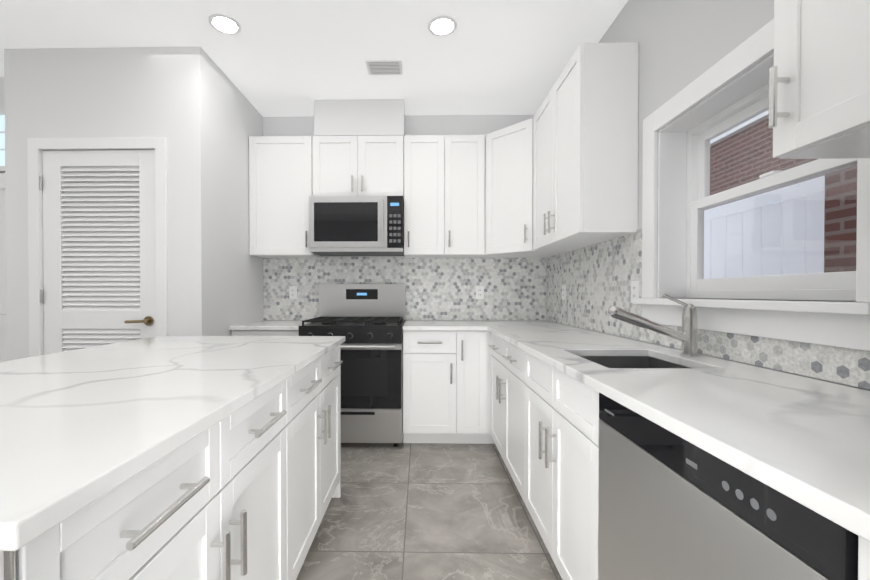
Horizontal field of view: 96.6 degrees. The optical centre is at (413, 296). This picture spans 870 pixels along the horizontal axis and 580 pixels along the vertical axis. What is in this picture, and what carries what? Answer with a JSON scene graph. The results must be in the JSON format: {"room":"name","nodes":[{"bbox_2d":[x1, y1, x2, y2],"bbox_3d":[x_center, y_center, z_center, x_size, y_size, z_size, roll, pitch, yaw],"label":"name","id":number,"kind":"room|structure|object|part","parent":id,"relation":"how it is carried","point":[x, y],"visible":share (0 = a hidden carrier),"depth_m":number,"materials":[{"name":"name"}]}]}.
{"room":"kitchen","nodes":[
{"label":"kitchen","id":0,"kind":"room"},
{"bbox_2d":[0,77,4,172],"bbox_3d":[-4.076,-0.247,2.930,2.831,2.746,0.100,0,1,1],"label":"wall","id":1,"kind":"structure","parent":0,"point":[2,111],"depth_m":2.85,"materials":[{"name":"white paint"}]},
{"bbox_2d":[0,115,4,171],"bbox_3d":[-3.043,-1.126,2.832,0.700,0.415,0.038,0,1,1],"label":"window","id":2,"kind":"structure","parent":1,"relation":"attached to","point":[2,143],"depth_m":2.84,"materials":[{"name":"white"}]},
{"bbox_2d":[0,173,6,361],"bbox_3d":[-3.168,0.106,2.847,0.847,2.017,0.035,0,1,1],"label":"door","id":3,"kind":"structure","parent":1,"relation":"in","point":[3,338],"depth_m":2.83,"materials":[{"name":"white wood"}]},
{"bbox_2d":[4,46,209,360],"bbox_3d":[-2.019,-0.244,2.569,1.292,2.746,0.100,0,1,1],"label":"wall","id":4,"kind":"structure","parent":0,"point":[111,92],"depth_m":2.51,"materials":[{"name":"white paint"}]},
{"bbox_2d":[27,137,167,356],"bbox_3d":[-2.046,0.050,2.563,0.905,2.158,0.118,0,1,1],"label":"door frame","id":5,"kind":"structure","parent":4,"relation":"attached to","point":[36,147],"depth_m":2.50,"materials":[{"name":"white wood"}]},
{"bbox_2d":[40,150,155,354],"bbox_3d":[-2.049,0.082,2.518,0.763,2.079,0.096,0,1,1],"label":"louvered door","id":6,"kind":"structure","parent":4,"relation":"in","point":[99,282],"depth_m":2.54,"materials":[{"name":"white wood"}]},
{"bbox_2d":[209,57,262,335],"bbox_3d":[-1.414,-0.248,3.054,0.100,2.746,0.893,0,1,1],"label":"wall","id":7,"kind":"structure","parent":0,"point":[236,268],"depth_m":2.89,"materials":[{"name":"white paint"}]},
{"bbox_2d":[0,0,627,116],"bbox_3d":[-2.146,-1.649,0.616,6.975,0.100,5.970,0,1,1],"label":"ceiling","id":8,"kind":"structure","parent":0,"point":[280,58],"depth_m":2.44,"materials":[{"name":"white paint"}]},
{"bbox_2d":[208,13,240,34],"bbox_3d":[-1.113,-1.610,2.288,0.176,0.008,0.176,0,1,1],"label":"recessed light","id":9,"kind":"object","parent":8,"relation":"in","point":[224,24],"visible":1,"depth_m":2.28,"materials":[{"name":"white"}]},
{"bbox_2d":[365,60,402,74],"bbox_3d":[-0.202,-1.615,2.726,0.250,0.006,0.170,0,1,1],"label":"ceiling vent","id":10,"kind":"object","parent":8,"relation":"in","point":[384,67],"visible":1,"depth_m":2.72,"materials":[{"name":"white metal"}]},
{"bbox_2d":[428,15,456,36],"bbox_3d":[0.174,-1.611,2.303,0.176,0.008,0.176,0,1,1],"label":"recessed light","id":11,"kind":"object","parent":8,"relation":"in","point":[442,26],"visible":1,"depth_m":2.30,"materials":[{"name":"white"}]},
{"bbox_2d":[263,114,546,320],"bbox_3d":[-0.626,-0.253,3.537,4.042,2.746,0.100,0,1,1],"label":"wall","id":12,"kind":"structure","parent":0,"point":[444,125],"depth_m":3.46,"materials":[{"name":"white paint"}]},
{"bbox_2d":[249,136,320,257],"bbox_3d":[-1.063,-0.838,3.339,0.588,0.980,0.298,0,1,1],"label":"upper cabinet","id":13,"kind":"object","parent":12,"relation":"attached to","point":[284,171],"depth_m":3.20,"materials":[{"name":"white wood"}]},
{"bbox_2d":[314,99,404,135],"bbox_3d":[-0.444,-1.476,3.322,0.740,0.292,0.296,0,1,1],"label":"soffit","id":14,"kind":"structure","parent":12,"relation":"attached to","point":[361,117],"depth_m":3.17,"materials":[{"name":"white paint"}]},
{"bbox_2d":[321,135,404,198],"bbox_3d":[-0.453,-1.069,3.325,0.754,0.518,0.298,0,1,1],"label":"upper cabinet","id":15,"kind":"object","parent":12,"relation":"attached to","point":[372,165],"depth_m":3.18,"materials":[{"name":"white wood"}]},
{"bbox_2d":[309,196,403,255],"bbox_3d":[-0.454,-0.585,3.254,0.750,0.441,0.449,0,1,1],"label":"microwave","id":16,"kind":"object","parent":15,"relation":"attached to","point":[356,225],"visible":1,"depth_m":3.08,"materials":[{"name":"silver metal"}]},
{"bbox_2d":[263,257,542,319],"bbox_3d":[-0.095,-0.076,3.474,2.520,0.570,0.008,0,1,1],"label":"tile backsplash","id":17,"kind":"structure","parent":12,"relation":"attached to","point":[435,288],"depth_m":3.47,"materials":[{"name":"tile"}]},
{"bbox_2d":[289,286,296,298],"bbox_3d":[-1.081,-0.039,3.485,0.070,0.116,0.008,0,1,1],"label":"electrical outlet","id":18,"kind":"object","parent":17,"relation":"attached to","point":[292,292],"visible":1,"depth_m":3.48,"materials":[{"name":"white plastic"}]},
{"bbox_2d":[476,286,483,298],"bbox_3d":[0.594,-0.039,3.454,0.070,0.116,0.008,0,1,1],"label":"electrical outlet","id":19,"kind":"object","parent":17,"relation":"attached to","point":[479,292],"visible":1,"depth_m":3.45,"materials":[{"name":"white plastic"}]},
{"bbox_2d":[404,135,452,257],"bbox_3d":[0.091,-0.838,3.317,0.454,0.980,0.298,0,1,1],"label":"upper cabinet","id":20,"kind":"object","parent":12,"relation":"attached to","point":[437,182],"depth_m":3.17,"materials":[{"name":"white wood"}]},
{"bbox_2d":[453,135,484,257],"bbox_3d":[0.393,-0.838,3.312,0.391,0.980,0.298,0,1,1],"label":"upper cabinet","id":21,"kind":"object","parent":12,"relation":"attached to","point":[468,150],"depth_m":3.17,"materials":[{"name":"white wood"}]},
{"bbox_2d":[296,440,561,579],"bbox_3d":[-2.146,1.197,0.642,6.975,0.100,5.970,0,1,1],"label":"floor","id":22,"kind":"structure","parent":0,"point":[424,511],"depth_m":1.95,"materials":[{"name":"tile"}]},
{"bbox_2d":[0,373,299,579],"bbox_3d":[-0.939,0.705,0.901,1.010,0.880,0.947,0,1,1],"label":"base cabinet","id":23,"kind":"object","parent":22,"relation":"on","point":[250,490],"depth_m":0.81,"materials":[{"name":"white wood"}]},
{"bbox_2d":[231,330,298,335],"bbox_3d":[-1.099,0.684,3.198,0.521,0.880,0.608,0,1,1],"label":"base cabinet","id":24,"kind":"object","parent":22,"relation":"on","point":[234,332],"depth_m":2.89,"materials":[{"name":"white"}]},
{"bbox_2d":[229,320,310,329],"bbox_3d":[-1.100,0.228,3.175,0.521,0.030,0.630,0,1,1],"label":"countertop","id":25,"kind":"structure","parent":24,"relation":"on","point":[264,324],"depth_m":2.92,"materials":[{"name":"stone"}]},
{"bbox_2d":[296,345,342,569],"bbox_3d":[-0.924,0.697,1.729,1.010,0.880,0.948,0,1,1],"label":"base cabinet","id":26,"kind":"object","parent":22,"relation":"on","point":[319,382],"depth_m":1.69,"materials":[{"name":"white wood"}]},
{"bbox_2d":[0,336,344,550],"bbox_3d":[-0.931,0.245,1.311,1.060,0.030,1.790,0,1,1],"label":"countertop","id":27,"kind":"structure","parent":26,"relation":"on","point":[80,429],"depth_m":0.84,"materials":[{"name":"stone"}]},
{"bbox_2d":[299,284,404,446],"bbox_3d":[-0.457,0.506,3.122,0.759,1.235,0.697,0,1,1],"label":"range","id":28,"kind":"object","parent":22,"relation":"on","point":[367,321],"visible":0.83,"depth_m":2.84,"materials":[{"name":"silver metal"}]},
{"bbox_2d":[403,330,466,443],"bbox_3d":[0.156,0.684,3.175,0.457,0.880,0.608,0,1,1],"label":"base cabinet","id":29,"kind":"object","parent":22,"relation":"on","point":[446,386],"depth_m":2.88,"materials":[{"name":"white wood"}]},
{"bbox_2d":[467,331,494,443],"bbox_3d":[0.429,0.684,3.170,0.327,0.880,0.608,0,1,1],"label":"base cabinet","id":30,"kind":"object","parent":22,"relation":"on","point":[479,354],"depth_m":2.87,"materials":[{"name":"white wood"}]},
{"bbox_2d":[402,320,484,330],"bbox_3d":[0.228,0.229,3.149,0.603,0.030,0.633,0,1,1],"label":"countertop","id":31,"kind":"structure","parent":30,"relation":"on","point":[424,325],"depth_m":2.92,"materials":[{"name":"stone"}]},
{"bbox_2d":[488,333,599,540],"bbox_3d":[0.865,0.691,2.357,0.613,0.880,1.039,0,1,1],"label":"base cabinet","id":32,"kind":"object","parent":22,"relation":"on","point":[544,425],"depth_m":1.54,"materials":[{"name":"white wood"}]},
{"bbox_2d":[481,321,869,541],"bbox_3d":[0.839,0.332,1.917,0.634,0.214,3.076,0,1,1],"label":"countertop","id":33,"kind":"structure","parent":32,"relation":"on","point":[804,441],"depth_m":0.83,"materials":[{"name":"stone"}]},
{"bbox_2d":[608,294,698,356],"bbox_3d":[0.936,0.108,1.511,0.345,0.242,0.062,0,1,1],"label":"faucet","id":34,"kind":"object","parent":33,"relation":"on","point":[687,336],"visible":1,"depth_m":1.49,"materials":[{"name":"silver metal"}]},
{"bbox_2d":[598,393,857,579],"bbox_3d":[0.818,0.706,0.781,0.592,0.878,0.641,0,1,1],"label":"dishwasher","id":35,"kind":"object","parent":22,"relation":"on","point":[672,506],"visible":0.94,"depth_m":0.73,"materials":[{"name":"silver metal"}]},
{"bbox_2d":[550,0,869,390],"bbox_3d":[1.240,-0.225,0.517,0.200,2.746,5.870,0,1,1],"label":"wall","id":36,"kind":"structure","parent":0,"point":[683,44],"depth_m":1.71,"materials":[{"name":"white paint"}]},
{"bbox_2d":[480,118,571,257],"bbox_3d":[0.887,-0.836,3.152,0.598,0.980,0.599,0,1,1],"label":"upper cabinet","id":37,"kind":"object","parent":36,"relation":"attached to","point":[508,191],"visible":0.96,"depth_m":3.01,"materials":[{"name":"white wood"}]},
{"bbox_2d":[533,42,638,249],"bbox_3d":[1.003,-0.830,2.427,0.339,0.980,0.845,0,1,1],"label":"upper cabinet","id":38,"kind":"object","parent":36,"relation":"attached to","point":[585,155],"visible":1,"depth_m":2.01,"materials":[{"name":"white wood"}]},
{"bbox_2d":[543,228,869,389],"bbox_3d":[1.161,-0.062,1.913,0.008,0.570,3.085,0,1,1],"label":"tile backsplash","id":39,"kind":"structure","parent":36,"relation":"attached to","point":[596,279],"depth_m":2.06,"materials":[{"name":"tile"}]},
{"bbox_2d":[562,285,565,299],"bbox_3d":[1.173,-0.035,3.015,0.008,0.116,0.070,0,1,1],"label":"electrical outlet","id":40,"kind":"object","parent":39,"relation":"attached to","point":[563,292],"visible":1,"depth_m":3.00,"materials":[{"name":"white plastic"}]},
{"bbox_2d":[631,281,638,302],"bbox_3d":[1.155,-0.026,2.016,0.008,0.116,0.070,0,1,1],"label":"electrical outlet","id":41,"kind":"object","parent":39,"relation":"attached to","point":[634,289],"visible":0.88,"depth_m":2.01,"materials":[{"name":"white plastic"}]},
{"bbox_2d":[633,19,869,350],"bbox_3d":[1.227,-0.375,1.438,0.250,1.008,1.034,0,1,1],"label":"window","id":42,"kind":"structure","parent":36,"relation":"in","point":[738,73],"depth_m":1.50,"materials":[{"name":"white wood"}]},
{"bbox_3d":[1.319,-0.389,1.409,0.065,0.795,0.864,0,1,1],"label":"double-hung window sash","id":43,"kind":"part","parent":42,"relation":"part of","materials":[{"name":"white wood"}]},
{"bbox_2d":[769,0,869,158],"bbox_3d":[0.970,-0.814,0.638,0.339,0.980,0.542,0,1,1],"label":"upper cabinet","id":44,"kind":"object","parent":36,"relation":"attached to","point":[819,89],"visible":1,"depth_m":0.82,"materials":[{"name":"white wood"}]},
{"label":"outside","id":45,"kind":"structure","parent":0,"visible":0},
{"bbox_3d":[3.141,1.153,5.361,3.425,0.100,17.000,0,1,1],"label":"ground","id":46,"kind":"structure","parent":45,"visible":0},
{"bbox_2d":[704,175,824,278],"bbox_3d":[2.514,0.181,5.086,0.070,1.850,5.646,0,1,1],"label":"fence","id":47,"kind":"object","parent":46,"relation":"on","point":[757,212],"depth_m":2.66,"materials":[{"name":"white plastic"}]},
{"bbox_2d":[706,110,823,209],"bbox_3d":[4.753,-0.796,5.313,0.400,3.800,17.000,0,1,1],"label":"brick house","id":48,"kind":"structure","parent":46,"relation":"on","point":[726,166],"depth_m":5.42,"materials":[{"name":"red brick"}]},
{"bbox_2d":[824,165,856,272],"bbox_3d":[2.476,-0.453,0.555,0.220,3.200,3.395,0,1,1],"label":"brick pier","id":49,"kind":"structure","parent":46,"relation":"on","point":[835,233],"depth_m":2.17,"materials":[{"name":"brown brick"}]}
]}

